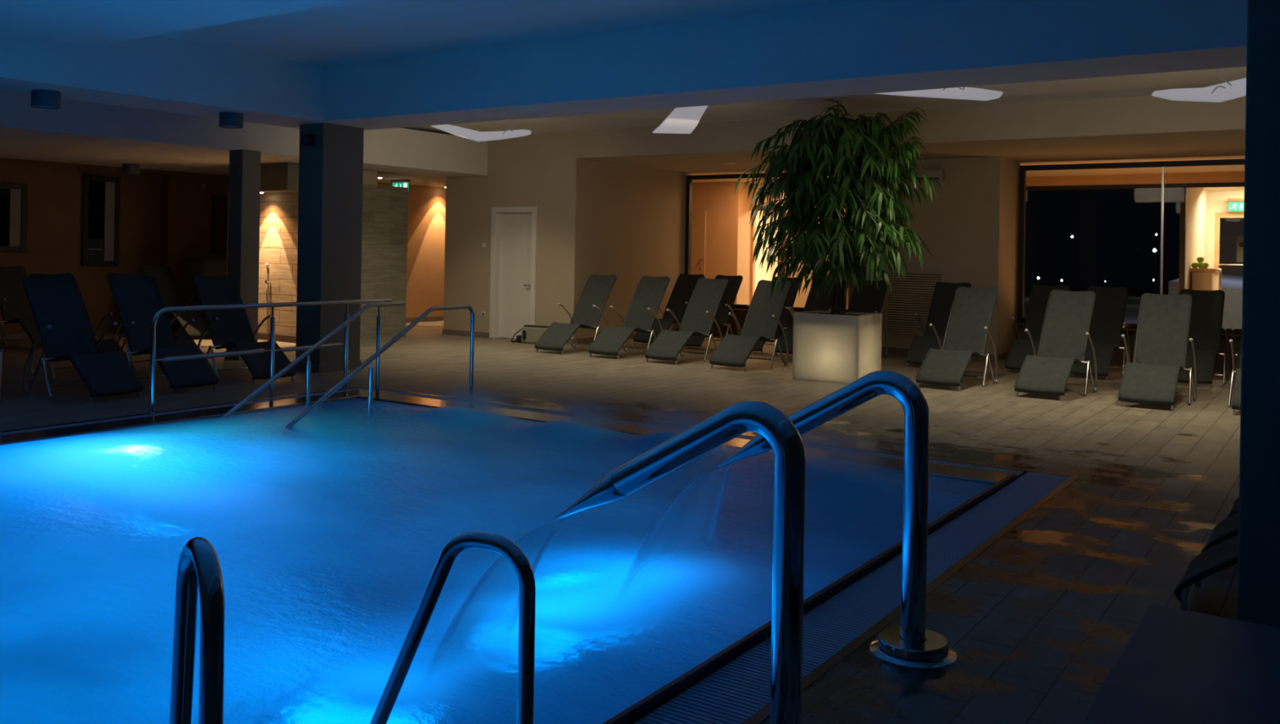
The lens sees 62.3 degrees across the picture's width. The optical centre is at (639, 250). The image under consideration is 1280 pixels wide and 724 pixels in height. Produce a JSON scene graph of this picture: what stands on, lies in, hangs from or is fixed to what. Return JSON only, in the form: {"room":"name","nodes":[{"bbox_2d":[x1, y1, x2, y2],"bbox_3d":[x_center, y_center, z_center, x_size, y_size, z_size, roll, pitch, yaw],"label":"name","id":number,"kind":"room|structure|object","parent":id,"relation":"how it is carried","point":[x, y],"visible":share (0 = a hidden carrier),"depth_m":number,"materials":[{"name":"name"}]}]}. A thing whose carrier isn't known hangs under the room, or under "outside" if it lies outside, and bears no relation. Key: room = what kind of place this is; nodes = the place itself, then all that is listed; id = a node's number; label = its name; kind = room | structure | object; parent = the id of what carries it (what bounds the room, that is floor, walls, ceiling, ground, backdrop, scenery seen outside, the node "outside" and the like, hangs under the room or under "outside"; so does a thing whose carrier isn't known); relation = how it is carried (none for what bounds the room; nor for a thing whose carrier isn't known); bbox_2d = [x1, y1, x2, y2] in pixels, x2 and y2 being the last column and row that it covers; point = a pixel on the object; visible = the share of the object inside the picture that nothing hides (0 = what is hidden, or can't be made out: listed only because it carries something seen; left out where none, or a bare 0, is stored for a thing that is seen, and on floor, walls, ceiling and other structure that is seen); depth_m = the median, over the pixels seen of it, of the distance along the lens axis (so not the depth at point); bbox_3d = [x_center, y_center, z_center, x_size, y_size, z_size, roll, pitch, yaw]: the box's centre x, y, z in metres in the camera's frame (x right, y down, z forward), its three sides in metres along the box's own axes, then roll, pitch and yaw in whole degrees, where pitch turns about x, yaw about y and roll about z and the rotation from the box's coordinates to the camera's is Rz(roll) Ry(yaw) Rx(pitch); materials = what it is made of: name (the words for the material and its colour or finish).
{"room":"spa","nodes":[
{"label":"spa","id":0,"kind":"room"},
{"bbox_2d":[0,158,229,334],"bbox_3d":[-11.138,-0.046,13.875,0.600,2.712,16.500,1,0,34],"label":"wall","id":1,"kind":"structure","parent":0,"point":[166,216],"depth_m":17.36,"materials":[{"name":"brown paint"}]},
{"bbox_2d":[0,182,27,252],"bbox_3d":[-9.453,-0.492,15.765,0.060,1.020,0.610,1,0,34],"label":"window","id":2,"kind":"structure","parent":1,"relation":"in","point":[13,197],"depth_m":15.85,"materials":[{"name":"black glass"}]},
{"bbox_2d":[8,188,22,246],"bbox_3d":[-9.368,-0.490,15.882,0.009,0.860,0.160,1,0,34],"label":"blind","id":3,"kind":"object","parent":2,"relation":"attached to","point":[15,194],"depth_m":15.88,"materials":[{"name":"grey fabric"}]},
{"bbox_2d":[0,324,182,340],"bbox_3d":[-11.440,1.260,12.917,0.012,0.090,14.600,1,0,34],"label":"baseboard","id":4,"kind":"structure","parent":1,"relation":"attached to","point":[18,335],"depth_m":15.96,"materials":[{"name":"brown wood"}]},
{"bbox_2d":[80,175,120,266],"bbox_3d":[-8.742,-0.474,17.173,0.060,1.450,0.600,1,0,34],"label":"window","id":5,"kind":"structure","parent":1,"relation":"in","point":[100,200],"depth_m":17.17,"materials":[{"name":"black glass"}]},
{"bbox_2d":[103,182,115,261],"bbox_3d":[-8.659,-0.473,17.286,0.009,1.290,0.160,1,0,34],"label":"blind","id":6,"kind":"object","parent":5,"relation":"attached to","point":[108,187],"depth_m":17.28,"materials":[{"name":"grey"}]},
{"bbox_2d":[0,35,326,125],"bbox_3d":[-7.135,-1.964,7.929,0.940,0.817,11.100,1,0,34],"label":"beam","id":7,"kind":"structure","parent":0,"point":[157,73],"depth_m":10.77,"materials":[{"name":"white paint"}]},
{"bbox_2d":[31,88,61,109],"bbox_3d":[-5.714,-1.453,10.185,0.250,0.155,0.250,1,0,34],"label":"ceiling lamp","id":8,"kind":"object","parent":7,"relation":"attached to","point":[40,99],"visible":1,"depth_m":10.09,"materials":[{"name":"blue paint"}]},
{"bbox_2d":[218,111,243,128],"bbox_3d":[-4.500,-1.433,11.658,0.250,0.155,0.250,1,0,34],"label":"ceiling lamp","id":9,"kind":"object","parent":7,"relation":"attached to","point":[232,120],"visible":1,"depth_m":11.56,"materials":[{"name":"blue paint"}]},
{"bbox_2d":[0,0,357,49],"bbox_3d":[-3.536,-2.051,3.744,9.710,0.420,8.200,1,0,34],"label":"ceiling","id":10,"kind":"structure","parent":0,"point":[74,24],"depth_m":8.36,"materials":[{"name":"white paint"}]},
{"bbox_2d":[0,128,470,187],"bbox_3d":[-8.416,-1.432,15.008,6.200,0.149,21.400,1,0,34],"label":"ceiling","id":11,"kind":"structure","parent":0,"point":[14,144],"depth_m":14.98,"materials":[{"name":"white paint"}]},
{"bbox_2d":[122,164,139,174],"bbox_3d":[-7.964,-1.271,16.572,0.250,0.155,0.250,1,0,34],"label":"ceiling lamp","id":12,"kind":"object","parent":11,"relation":"attached to","point":[127,169],"visible":1,"depth_m":16.47,"materials":[{"name":"blue paint"}]},
{"bbox_2d":[257,192,298,336],"bbox_3d":[-5.503,0.256,16.446,1.340,2.300,0.160,1,0,34],"label":"wall","id":13,"kind":"structure","parent":0,"point":[278,211],"depth_m":16.41,"materials":[{"name":"beige stone"}]},
{"bbox_2d":[257,333,296,342],"bbox_3d":[-5.578,1.355,16.363,1.340,0.100,0.040,1,0,34],"label":"baseboard","id":14,"kind":"structure","parent":13,"relation":"attached to","point":[289,339],"depth_m":16.32,"materials":[{"name":"brown"}]},
{"bbox_2d":[260,162,298,193],"bbox_3d":[-5.595,-1.102,16.258,1.360,0.412,0.600,1,0,34],"label":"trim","id":15,"kind":"structure","parent":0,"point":[280,177],"depth_m":15.77,"materials":[{"name":"beige paint"}]},
{"bbox_2d":[362,169,377,185],"bbox_3d":[-5.113,-1.184,16.978,1.350,0.232,1.130,1,0,34],"label":"stone wall","id":16,"kind":"structure","parent":0,"point":[370,177],"depth_m":16.95,"materials":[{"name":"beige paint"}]},
{"bbox_2d":[360,183,408,340],"bbox_3d":[-4.944,0.175,17.252,1.360,2.480,1.800,1,0,34],"label":"stone wall","id":17,"kind":"structure","parent":0,"point":[384,208],"depth_m":17.21,"materials":[{"name":"beige stone"}]},
{"bbox_2d":[377,182,445,318],"bbox_3d":[-4.259,0.071,21.366,0.200,2.712,5.780,1,0,34],"label":"wall","id":18,"kind":"structure","parent":0,"point":[426,219],"depth_m":21.15,"materials":[{"name":"paint"}]},
{"bbox_2d":[159,0,860,66],"bbox_3d":[-0.423,-2.138,8.341,9.710,0.140,2.900,1,0,34],"label":"ceiling","id":19,"kind":"structure","parent":0,"point":[359,31],"depth_m":9.77,"materials":[{"name":"white paint"}]},
{"bbox_2d":[443,131,587,338],"bbox_3d":[-2.103,-0.286,17.566,2.820,3.500,0.300,1,0,34],"label":"wall","id":20,"kind":"structure","parent":0,"point":[542,171],"depth_m":17.18,"materials":[{"name":"beige paint"}]},
{"bbox_2d":[0,90,488,175],"bbox_3d":[-7.194,-1.629,11.054,0.250,0.588,16.217,1,0,34],"label":"ceiling beam","id":21,"kind":"structure","parent":20,"relation":"attached to","point":[397,148],"depth_m":13.45,"materials":[{"name":"white paint"}]},
{"bbox_2d":[488,206,537,338],"bbox_3d":[-2.045,0.375,17.410,0.970,2.180,0.160,1,0,34],"label":"door","id":22,"kind":"structure","parent":20,"relation":"in","point":[513,235],"depth_m":17.49,"materials":[{"name":"white paint"}]},
{"bbox_2d":[442,328,1008,360],"bbox_3d":[1.152,1.475,17.137,8.762,0.090,3.295,1,0,34],"label":"baseboard","id":23,"kind":"structure","parent":20,"relation":"attached to","point":[445,331],"depth_m":16.81,"materials":[{"name":"grey stone"}]},
{"bbox_2d":[0,320,1240,723],"bbox_3d":[-2.663,1.555,9.934,21.500,0.200,19.500,1,0,34],"label":"floor","id":24,"kind":"structure","parent":0,"point":[1037,622],"depth_m":8.23,"materials":[{"name":"tile"}]},
{"bbox_2d":[0,265,43,347],"bbox_3d":[-8.639,0.790,14.952,1.332,1.125,0.688,1,0,34],"label":"sun lounger","id":25,"kind":"object","parent":24,"relation":"on","point":[15,305],"visible":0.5,"depth_m":15.09,"materials":[{"name":"grey fabric"}]},
{"bbox_2d":[28,272,135,377],"bbox_3d":[-6.221,0.831,11.782,1.332,1.125,0.688,1,0,34],"label":"sun lounger","id":26,"kind":"object","parent":24,"relation":"on","point":[106,345],"visible":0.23,"depth_m":11.75,"materials":[{"name":"grey"}]},
{"bbox_2d":[22,276,143,402],"bbox_3d":[-5.476,0.844,10.384,1.332,1.125,0.688,1,0,34],"label":"sun lounger","id":27,"kind":"object","parent":24,"relation":"on","point":[65,332],"visible":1,"depth_m":10.43,"materials":[{"name":"grey fabric"}]},
{"bbox_2d":[106,272,208,363],"bbox_3d":[-5.730,0.840,12.560,1.332,1.125,0.688,1,0,34],"label":"sun lounger","id":28,"kind":"object","parent":24,"relation":"on","point":[184,340],"visible":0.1,"depth_m":12.52,"materials":[{"name":"grey fabric"}]},
{"bbox_2d":[108,275,218,393],"bbox_3d":[-4.996,0.852,11.074,1.332,1.125,0.688,1,0,38],"label":"sun lounger","id":29,"kind":"object","parent":24,"relation":"on","point":[137,300],"visible":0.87,"depth_m":11.17,"materials":[{"name":"grey fabric"}]},
{"bbox_2d":[140,265,210,337],"bbox_3d":[-7.351,0.812,16.857,1.332,1.125,0.688,1,0,34],"label":"sun lounger","id":30,"kind":"object","parent":24,"relation":"on","point":[171,296],"visible":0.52,"depth_m":17.05,"materials":[{"name":"grey fabric"}]},
{"bbox_2d":[169,537,225,723],"bbox_3d":[-0.822,1.240,1.879,0.090,1.497,0.473,1,0,-37],"label":"grab rail","id":31,"kind":"object","parent":24,"relation":"on","point":[198,568],"visible":1,"depth_m":1.76,"materials":[{"name":"metal"}]},
{"bbox_2d":[182,257,226,312],"bbox_3d":[-7.279,0.756,18.439,0.640,1.240,1.140,1,0,34],"label":"countertop","id":32,"kind":"structure","parent":24,"relation":"on","point":[204,267],"depth_m":18.01,"materials":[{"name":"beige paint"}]},
{"bbox_2d":[224,149,261,360],"bbox_3d":[-5.171,0.056,13.809,0.304,2.712,0.304,1,0,34],"label":"column hall","id":33,"kind":"structure","parent":24,"relation":"on","point":[244,184],"depth_m":13.71,"materials":[{"name":"beige paint"}]},
{"bbox_2d":[191,275,295,384],"bbox_3d":[-4.455,0.862,11.871,1.332,1.125,0.688,1,0,39],"label":"sun lounger","id":34,"kind":"object","parent":24,"relation":"on","point":[228,328],"visible":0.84,"depth_m":11.99,"materials":[{"name":"grey fabric"}]},
{"bbox_2d":[293,123,364,373],"bbox_3d":[-3.745,-0.030,12.791,0.464,2.933,0.634,1,0,34],"label":"column","id":35,"kind":"structure","parent":24,"relation":"on","point":[330,202],"depth_m":12.59,"materials":[{"name":"beige paint"}]},
{"bbox_2d":[284,304,475,427],"bbox_3d":[-2.422,1.488,9.307,0.042,1.941,2.751,1,0,34],"label":"stair handrail","id":36,"kind":"object","parent":24,"relation":"on","point":[369,361],"visible":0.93,"depth_m":9.46,"materials":[{"name":"metal"}]},
{"bbox_2d":[369,531,535,723],"bbox_3d":[-0.609,1.327,2.602,0.862,1.342,0.089,1,0,28],"label":"grab rail","id":37,"kind":"object","parent":24,"relation":"attached to","point":[500,544],"visible":1,"depth_m":2.46,"materials":[{"name":"metal"}]},
{"bbox_2d":[511,324,549,343],"bbox_3d":[-1.701,1.330,16.765,0.705,0.282,0.262,1,0,34],"label":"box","id":38,"kind":"object","parent":24,"relation":"on","point":[531,334],"visible":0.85,"depth_m":16.72,"materials":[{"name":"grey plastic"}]},
{"bbox_2d":[0,386,1079,723],"bbox_3d":[-2.575,1.479,5.417,7.195,0.054,9.315,1,0,34],"label":"trim","id":39,"kind":"structure","parent":24,"relation":"attached to","point":[763,713],"depth_m":5.49,"materials":[{"name":"grey metal"}]},
{"bbox_2d":[534,274,617,354],"bbox_3d":[-0.936,0.922,15.718,0.688,1.125,1.332,1,0,34],"label":"sun lounger","id":40,"kind":"object","parent":24,"relation":"on","point":[588,312],"visible":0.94,"depth_m":15.89,"materials":[{"name":"grey fabric"}]},
{"bbox_2d":[587,275,670,359],"bbox_3d":[-0.138,0.935,15.202,0.688,1.125,1.332,1,0,34],"label":"sun lounger","id":41,"kind":"object","parent":24,"relation":"on","point":[642,310],"visible":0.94,"depth_m":15.37,"materials":[{"name":"grey fabric"}]},
{"bbox_2d":[632,273,705,345],"bbox_3d":[0.486,0.946,17.170,0.688,1.125,1.332,1,0,35],"label":"sun lounger","id":42,"kind":"object","parent":24,"relation":"on","point":[685,285],"visible":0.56,"depth_m":17.45,"materials":[{"name":"grey fabric"}]},
{"bbox_2d":[554,400,805,723],"bbox_3d":[0.159,0.975,3.286,0.983,1.056,0.320,1,0,34],"label":"spout","id":43,"kind":"object","parent":24,"relation":"on","point":[737,419],"visible":1,"depth_m":3.08,"materials":[{"name":"metal"}]},
{"bbox_2d":[644,277,728,364],"bbox_3d":[0.663,0.949,14.636,0.688,1.125,1.332,1,0,36],"label":"sun lounger","id":44,"kind":"object","parent":24,"relation":"on","point":[700,314],"visible":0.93,"depth_m":14.79,"materials":[{"name":"grey fabric"}]},
{"bbox_2d":[684,275,742,350],"bbox_3d":[1.088,0.956,16.763,0.688,1.125,1.332,1,0,34],"label":"sun lounger","id":45,"kind":"object","parent":24,"relation":"on","point":[726,304],"visible":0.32,"depth_m":16.93,"materials":[{"name":"grey fabric"}]},
{"bbox_2d":[709,280,791,371],"bbox_3d":[1.482,0.963,14.009,0.688,1.125,1.332,1,0,34],"label":"sun lounger","id":46,"kind":"object","parent":24,"relation":"on","point":[763,316],"visible":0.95,"depth_m":14.16,"materials":[{"name":"grey fabric"}]},
{"bbox_2d":[737,276,799,355],"bbox_3d":[1.949,0.971,16.180,0.688,1.125,1.332,1,0,34],"label":"sun lounger","id":47,"kind":"object","parent":24,"relation":"on","point":[786,313],"visible":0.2,"depth_m":16.32,"materials":[{"name":"grey fabric"}]},
{"bbox_2d":[775,279,831,355],"bbox_3d":[2.537,0.981,15.783,0.688,1.125,1.332,1,0,34],"label":"sun lounger","id":48,"kind":"object","parent":24,"relation":"on","point":[823,303],"visible":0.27,"depth_m":16.08,"materials":[{"name":"grey fabric"}]},
{"bbox_2d":[717,370,956,669],"bbox_3d":[0.764,0.985,4.181,0.983,1.056,0.320,1,0,34],"label":"handrail","id":49,"kind":"object","parent":24,"relation":"on","point":[909,645],"visible":0.91,"depth_m":3.96,"materials":[{"name":"metal"}]},
{"bbox_2d":[734,97,942,383],"bbox_3d":[2.375,-0.135,12.718,2.303,3.350,2.027,1,0,40],"label":"potted ficus","id":50,"kind":"object","parent":24,"relation":"on","point":[836,345],"visible":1,"depth_m":12.30,"materials":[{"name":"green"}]},
{"bbox_2d":[847,280,887,356],"bbox_3d":[3.125,0.991,15.385,0.688,1.125,1.332,1,0,34],"label":"sun lounger","id":51,"kind":"object","parent":24,"relation":"on","point":[871,300],"visible":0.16,"depth_m":15.76,"materials":[{"name":"grey fabric"}]},
{"bbox_2d":[905,281,971,367],"bbox_3d":[4.131,1.008,14.607,0.688,1.125,1.332,1,0,32],"label":"sun lounger","id":52,"kind":"object","parent":24,"relation":"on","point":[944,293],"visible":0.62,"depth_m":14.89,"materials":[{"name":"grey fabric"}]},
{"bbox_2d":[915,286,998,391],"bbox_3d":[3.728,1.001,12.404,0.688,1.125,1.332,1,0,36],"label":"sun lounger","id":53,"kind":"object","parent":24,"relation":"on","point":[967,328],"visible":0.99,"depth_m":12.56,"materials":[{"name":"grey fabric"}]},
{"bbox_2d":[1004,284,1070,373],"bbox_3d":[5.304,1.028,14.091,0.688,1.125,1.332,1,0,34],"label":"sun lounger","id":54,"kind":"object","parent":24,"relation":"on","point":[1020,348],"visible":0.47,"depth_m":14.39,"materials":[{"name":"grey fabric"}]},
{"bbox_2d":[1014,289,1097,400],"bbox_3d":[4.628,1.017,11.759,0.688,1.125,1.332,1,0,36],"label":"sun lounger","id":55,"kind":"object","parent":24,"relation":"on","point":[1064,335],"visible":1,"depth_m":11.91,"materials":[{"name":"grey fabric"}]},
{"bbox_2d":[1070,285,1130,380],"bbox_3d":[5.908,1.039,13.682,0.688,1.125,1.332,1,0,34],"label":"sun lounger","id":56,"kind":"object","parent":24,"relation":"on","point":[1107,322],"visible":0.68,"depth_m":13.87,"materials":[{"name":"grey fabric"}]},
{"bbox_2d":[1118,293,1196,410],"bbox_3d":[5.445,1.031,11.158,0.688,1.125,1.332,1,0,34],"label":"sun lounger","id":57,"kind":"object","parent":24,"relation":"on","point":[1162,336],"visible":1,"depth_m":11.32,"materials":[{"name":"grey fabric"}]},
{"bbox_2d":[1078,604,1279,723],"bbox_3d":[1.775,1.306,1.782,2.000,0.450,2.165,1,0,34],"label":"bench","id":58,"kind":"object","parent":24,"relation":"on","point":[1177,666],"visible":1,"depth_m":2.68,"materials":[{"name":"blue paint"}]},
{"bbox_2d":[1177,288,1229,388],"bbox_3d":[6.844,1.055,13.049,0.688,1.125,1.332,1,0,34],"label":"sun lounger","id":59,"kind":"object","parent":24,"relation":"on","point":[1207,306],"visible":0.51,"depth_m":13.22,"materials":[{"name":"grey fabric"}]},
{"bbox_2d":[1173,534,1238,610],"bbox_3d":[2.961,0.988,4.324,1.332,1.125,0.688,1,0,34],"label":"sun lounger","id":60,"kind":"object","parent":24,"relation":"on","point":[1224,554],"visible":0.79,"depth_m":4.53,"materials":[{"name":"grey"}]},
{"bbox_2d":[1200,511,1239,552],"bbox_3d":[3.409,0.996,4.951,1.332,1.125,0.688,1,0,34],"label":"sun lounger","id":61,"kind":"object","parent":24,"relation":"on","point":[1228,528],"visible":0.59,"depth_m":5.20,"materials":[{"name":"grey fabric"}]},
{"bbox_2d":[1227,339,1241,414],"bbox_3d":[6.346,1.046,10.706,0.688,1.125,1.332,1,0,34],"label":"sun lounger","id":62,"kind":"object","parent":24,"relation":"on","point":[1234,395],"visible":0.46,"depth_m":10.57,"materials":[{"name":"grey"}]},
{"bbox_2d":[1236,0,1279,627],"bbox_3d":[2.612,-0.330,4.032,0.526,3.750,0.524,1,0,34],"label":"column","id":63,"kind":"structure","parent":24,"relation":"on","point":[1259,514],"depth_m":3.93,"materials":[{"name":"beige paint"}]},
{"bbox_2d":[584,160,691,337],"bbox_3d":[-0.089,-0.002,18.302,0.300,3.000,3.183,1,0,34],"label":"wall","id":64,"kind":"structure","parent":0,"point":[636,215],"depth_m":17.95,"materials":[{"name":"beige paint"}]},
{"bbox_2d":[692,182,755,304],"bbox_3d":[1.113,0.054,22.489,2.640,2.930,0.700,1,0,34],"label":"wall","id":65,"kind":"structure","parent":0,"point":[729,246],"depth_m":21.74,"materials":[{"name":"paint"}]},
{"bbox_2d":[690,210,706,278],"bbox_3d":[0.945,0.341,22.122,0.980,2.350,0.092,1,0,34],"label":"door","id":66,"kind":"structure","parent":65,"relation":"in","point":[697,264],"depth_m":21.96,"materials":[{"name":"brown paint"}]},
{"bbox_2d":[277,0,1247,130],"bbox_3d":[0.940,-1.826,9.685,12.350,0.817,0.860,1,0,34],"label":"beam","id":67,"kind":"structure","parent":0,"point":[862,46],"depth_m":8.96,"materials":[{"name":"white paint"}]},
{"bbox_2d":[755,193,786,288],"bbox_3d":[3.557,0.096,21.318,5.200,2.930,5.900,1,0,34],"label":"wall","id":68,"kind":"structure","parent":0,"point":[767,276],"depth_m":24.79,"materials":[{"name":"beige paint"}]},
{"bbox_2d":[400,66,1246,135],"bbox_3d":[2.112,-1.924,11.994,16.000,0.200,4.277,1,0,34],"label":"ceiling","id":69,"kind":"structure","parent":0,"point":[1135,85],"depth_m":12.99,"materials":[{"name":"white paint"}]},
{"bbox_2d":[431,120,531,142],"bbox_3d":[-2.073,-1.647,13.828,1.815,0.497,0.350,1,0,34],"label":"pendant lamp","id":70,"kind":"object","parent":69,"relation":"hanging from","point":[475,135],"visible":0.81,"depth_m":13.79,"materials":[{"name":"grey"}]},
{"bbox_2d":[652,105,707,133],"bbox_3d":[0.534,-1.642,12.117,0.451,0.419,2.002,1,0,-9],"label":"pendant lamp","id":71,"kind":"object","parent":69,"relation":"hanging from","point":[684,120],"visible":0.7,"depth_m":12.35,"materials":[{"name":"grey"}]},
{"bbox_2d":[874,87,1003,101],"bbox_3d":[2.781,-1.584,10.000,1.228,0.457,0.450,1,0,34],"label":"pendant lamp","id":72,"kind":"object","parent":69,"relation":"hanging from","point":[958,93],"visible":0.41,"depth_m":9.83,"materials":[{"name":"grey"}]},
{"bbox_2d":[1151,68,1246,102],"bbox_3d":[5.077,-1.525,9.382,0.949,0.497,0.500,1,0,34],"label":"pendant lamp","id":73,"kind":"object","parent":69,"relation":"hanging from","point":[1228,91],"visible":0.8,"depth_m":9.37,"materials":[{"name":"grey"}]},
{"bbox_2d":[754,183,1027,307],"bbox_3d":[4.719,0.116,20.592,5.460,2.930,0.400,1,0,34],"label":"wall","id":74,"kind":"structure","parent":0,"point":[800,300],"depth_m":21.35,"materials":[{"name":"beige paint"}]},
{"bbox_2d":[576,95,1245,159],"bbox_3d":[4.560,-1.639,13.103,13.180,0.567,0.350,1,0,34],"label":"beam","id":75,"kind":"structure","parent":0,"point":[1149,115],"depth_m":13.02,"materials":[{"name":"beige paint"}]},
{"bbox_2d":[591,132,1244,173],"bbox_3d":[5.561,-1.422,14.587,13.180,0.167,3.233,1,0,34],"label":"ceiling beam","id":76,"kind":"structure","parent":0,"point":[1224,144],"depth_m":14.47,"materials":[{"name":"beige paint"}]},
{"bbox_2d":[848,156,1020,355],"bbox_3d":[4.517,0.111,16.322,2.290,2.933,1.100,1,0,34],"label":"wall","id":77,"kind":"structure","parent":0,"point":[970,229],"depth_m":15.57,"materials":[{"name":"beige paint"}]},
{"bbox_2d":[885,270,943,337],"bbox_3d":[4.117,0.800,15.909,0.870,1.000,0.020,1,0,34],"label":"air vent","id":78,"kind":"object","parent":77,"relation":"in","point":[912,295],"visible":0.73,"depth_m":15.95,"materials":[{"name":"brown metal"}]},
{"bbox_2d":[906,168,945,182],"bbox_3d":[4.237,-1.118,15.762,0.580,0.180,0.165,1,0,34],"label":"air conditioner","id":79,"kind":"object","parent":77,"relation":"attached to","point":[939,175],"visible":0.57,"depth_m":15.63,"materials":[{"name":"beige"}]},
{"bbox_2d":[691,157,1244,183],"bbox_3d":[7.035,-1.370,19.284,16.000,0.120,6.200,1,0,34],"label":"ceiling","id":80,"kind":"structure","parent":0,"point":[1234,167],"depth_m":17.16,"materials":[{"name":"beige paint"}]},
{"bbox_2d":[709,308,1241,370],"bbox_3d":[6.307,1.358,15.760,13.180,0.500,0.200,1,0,34],"label":"wall","id":81,"kind":"structure","parent":0,"point":[1117,355],"depth_m":15.24,"materials":[{"name":"brown paint"}]},
{"bbox_2d":[684,172,848,313],"bbox_3d":[2.317,-0.137,18.338,3.600,2.413,0.190,1,0,34],"label":"window","id":82,"kind":"structure","parent":81,"relation":"in","point":[689,178],"depth_m":19.31,"materials":[{"name":"black"}]},
{"bbox_2d":[1017,159,1244,337],"bbox_3d":[8.561,-0.030,14.113,6.840,2.413,0.190,1,0,34],"label":"window","id":83,"kind":"structure","parent":81,"relation":"in","point":[1022,202],"depth_m":15.50,"materials":[{"name":"black wood"}]},
{"bbox_2d":[1026,171,1244,186],"bbox_3d":[8.506,-1.200,17.803,6.900,0.170,0.100,1,0,34],"label":"wall","id":84,"kind":"structure","parent":0,"point":[1233,176],"depth_m":17.84,"materials":[{"name":"paint"}]},
{"bbox_2d":[1026,182,1244,294],"bbox_3d":[8.481,0.265,17.803,6.900,2.760,0.100,1,0,34],"label":"frame","id":85,"kind":"object","parent":84,"relation":"attached to","point":[1183,187],"visible":0.49,"depth_m":17.46,"materials":[{"name":"black"}]},
{"bbox_2d":[1185,187,1244,289],"bbox_3d":[10.993,0.288,18.036,3.200,2.800,3.200,1,0,34],"label":"wall","id":86,"kind":"structure","parent":0,"point":[1202,205],"depth_m":19.30,"materials":[{"name":"beige paint"}]},
{"bbox_2d":[1213,212,1244,289],"bbox_3d":[11.361,0.494,19.629,1.270,2.400,0.144,1,0,34],"label":"door frame","id":87,"kind":"structure","parent":86,"relation":"in","point":[1218,215],"depth_m":19.93,"materials":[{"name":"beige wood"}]},
{"bbox_2d":[1227,198,1244,211],"bbox_3d":[11.087,-0.846,19.555,0.400,0.230,0.100,1,0,34],"label":"exit sign","id":88,"kind":"object","parent":86,"relation":"attached to","point":[1233,206],"visible":0.74,"depth_m":19.57,"materials":[{"name":"green plastic"}]},
{"bbox_2d":[1219,217,1244,275],"bbox_3d":[17.136,0.318,25.954,5.700,3.050,0.200,1,0,34],"label":"wall","id":89,"kind":"structure","parent":0,"point":[1230,228],"depth_m":27.18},
{"bbox_3d":[7.235,1.724,19.656,16.000,0.200,7.300,1,0,34],"label":"floor","id":90,"kind":"structure","parent":0,"visible":0},
{"bbox_2d":[1191,267,1221,290],"bbox_3d":[9.796,0.988,18.234,0.454,1.360,1.100,1,0,34],"label":"planter","id":91,"kind":"object","parent":90,"relation":"on","point":[1202,279],"depth_m":17.85,"materials":[{"name":"beige paint"}]},
{"bbox_3d":[-2.598,2.146,5.409,6.535,1.320,8.690,1,0,34],"label":"basin","id":92,"kind":"object","parent":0,"visible":0},
{"bbox_2d":[0,397,993,723],"bbox_3d":[-2.471,1.384,5.302,6.165,0.123,8.040,1,0,34],"label":"pool water","id":93,"kind":"object","parent":92,"relation":"in","point":[328,532],"visible":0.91,"depth_m":5.06,"materials":[{"name":"blue liquid"}]},
{"bbox_2d":[443,516,570,646],"bbox_3d":[-0.468,1.186,3.532,0.340,0.588,0.510,1,0,34],"label":"water jet","id":94,"kind":"object","parent":93,"relation":"on","point":[512,586],"visible":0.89,"depth_m":3.50,"materials":[{"name":"blue liquid"}]},
{"bbox_2d":[635,463,733,567],"bbox_3d":[0.244,1.198,4.566,0.320,0.588,0.900,1,0,34],"label":"water jet","id":95,"kind":"object","parent":93,"relation":"on","point":[700,515],"visible":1,"depth_m":4.63,"materials":[{"name":"blue liquid"}]},
{"bbox_2d":[0,389,1010,484],"bbox_3d":[-2.599,1.456,5.418,6.505,0.060,8.690,1,0,34],"label":"ledge","id":96,"kind":"object","parent":92,"relation":"on","point":[935,469],"visible":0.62,"depth_m":8.69,"materials":[{"name":"stone"}]},
{"bbox_2d":[222,302,404,417],"bbox_3d":[-3.165,1.478,9.725,0.042,1.936,2.610,1,0,34],"label":"stair handrail","id":97,"kind":"object","parent":96,"relation":"attached to","point":[306,353],"visible":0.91,"depth_m":9.91,"materials":[{"name":"metal"}]},
{"bbox_2d":[601,472,1016,723],"bbox_3d":[0.107,1.499,3.587,0.030,0.066,8.690,1,0,34],"label":"pool lip","id":98,"kind":"structure","parent":92,"relation":"on","point":[642,708],"depth_m":4.07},
{"bbox_3d":[-2.586,1.541,5.402,7.125,0.070,9.280,1,0,34],"label":"gutter","id":99,"kind":"object","parent":92,"relation":"attached to","visible":0},
{"bbox_2d":[0,387,1070,723],"bbox_3d":[-2.585,1.471,5.402,7.105,0.030,9.280,1,0,34],"label":"pool grating","id":100,"kind":"object","parent":99,"relation":"on","point":[740,689],"visible":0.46,"depth_m":4.58,"materials":[{"name":"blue plastic"}]},
{"bbox_2d":[149,298,391,415],"bbox_3d":[-3.463,0.973,10.288,0.042,0.936,2.741,1,0,34],"label":"railing","id":101,"kind":"object","parent":100,"relation":"on","point":[153,337],"visible":1,"depth_m":10.06,"materials":[{"name":"metal"}]},
{"label":"outside","id":102,"kind":"structure","parent":0,"visible":0},
{"bbox_2d":[1023,286,1168,323],"bbox_3d":[21.021,2.010,36.466,22.000,0.200,36.000,1,0,34],"label":"ground","id":103,"kind":"structure","parent":102,"point":[1134,296],"depth_m":39.96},
{"bbox_2d":[1168,274,1242,328],"bbox_3d":[14.672,1.176,22.781,5.200,1.250,5.800,1,0,34],"label":"ramp","id":104,"kind":"object","parent":103,"relation":"on","point":[1231,285],"visible":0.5,"depth_m":21.23,"materials":[{"name":"grey"}]},
{"bbox_2d":[1235,235,1243,262],"bbox_3d":[12.596,0.741,21.210,1.150,2.050,0.076,1,0,34],"label":"board","id":105,"kind":"object","parent":103,"relation":"on","point":[1239,238],"visible":0.03,"depth_m":21.47,"materials":[{"name":"beige"}]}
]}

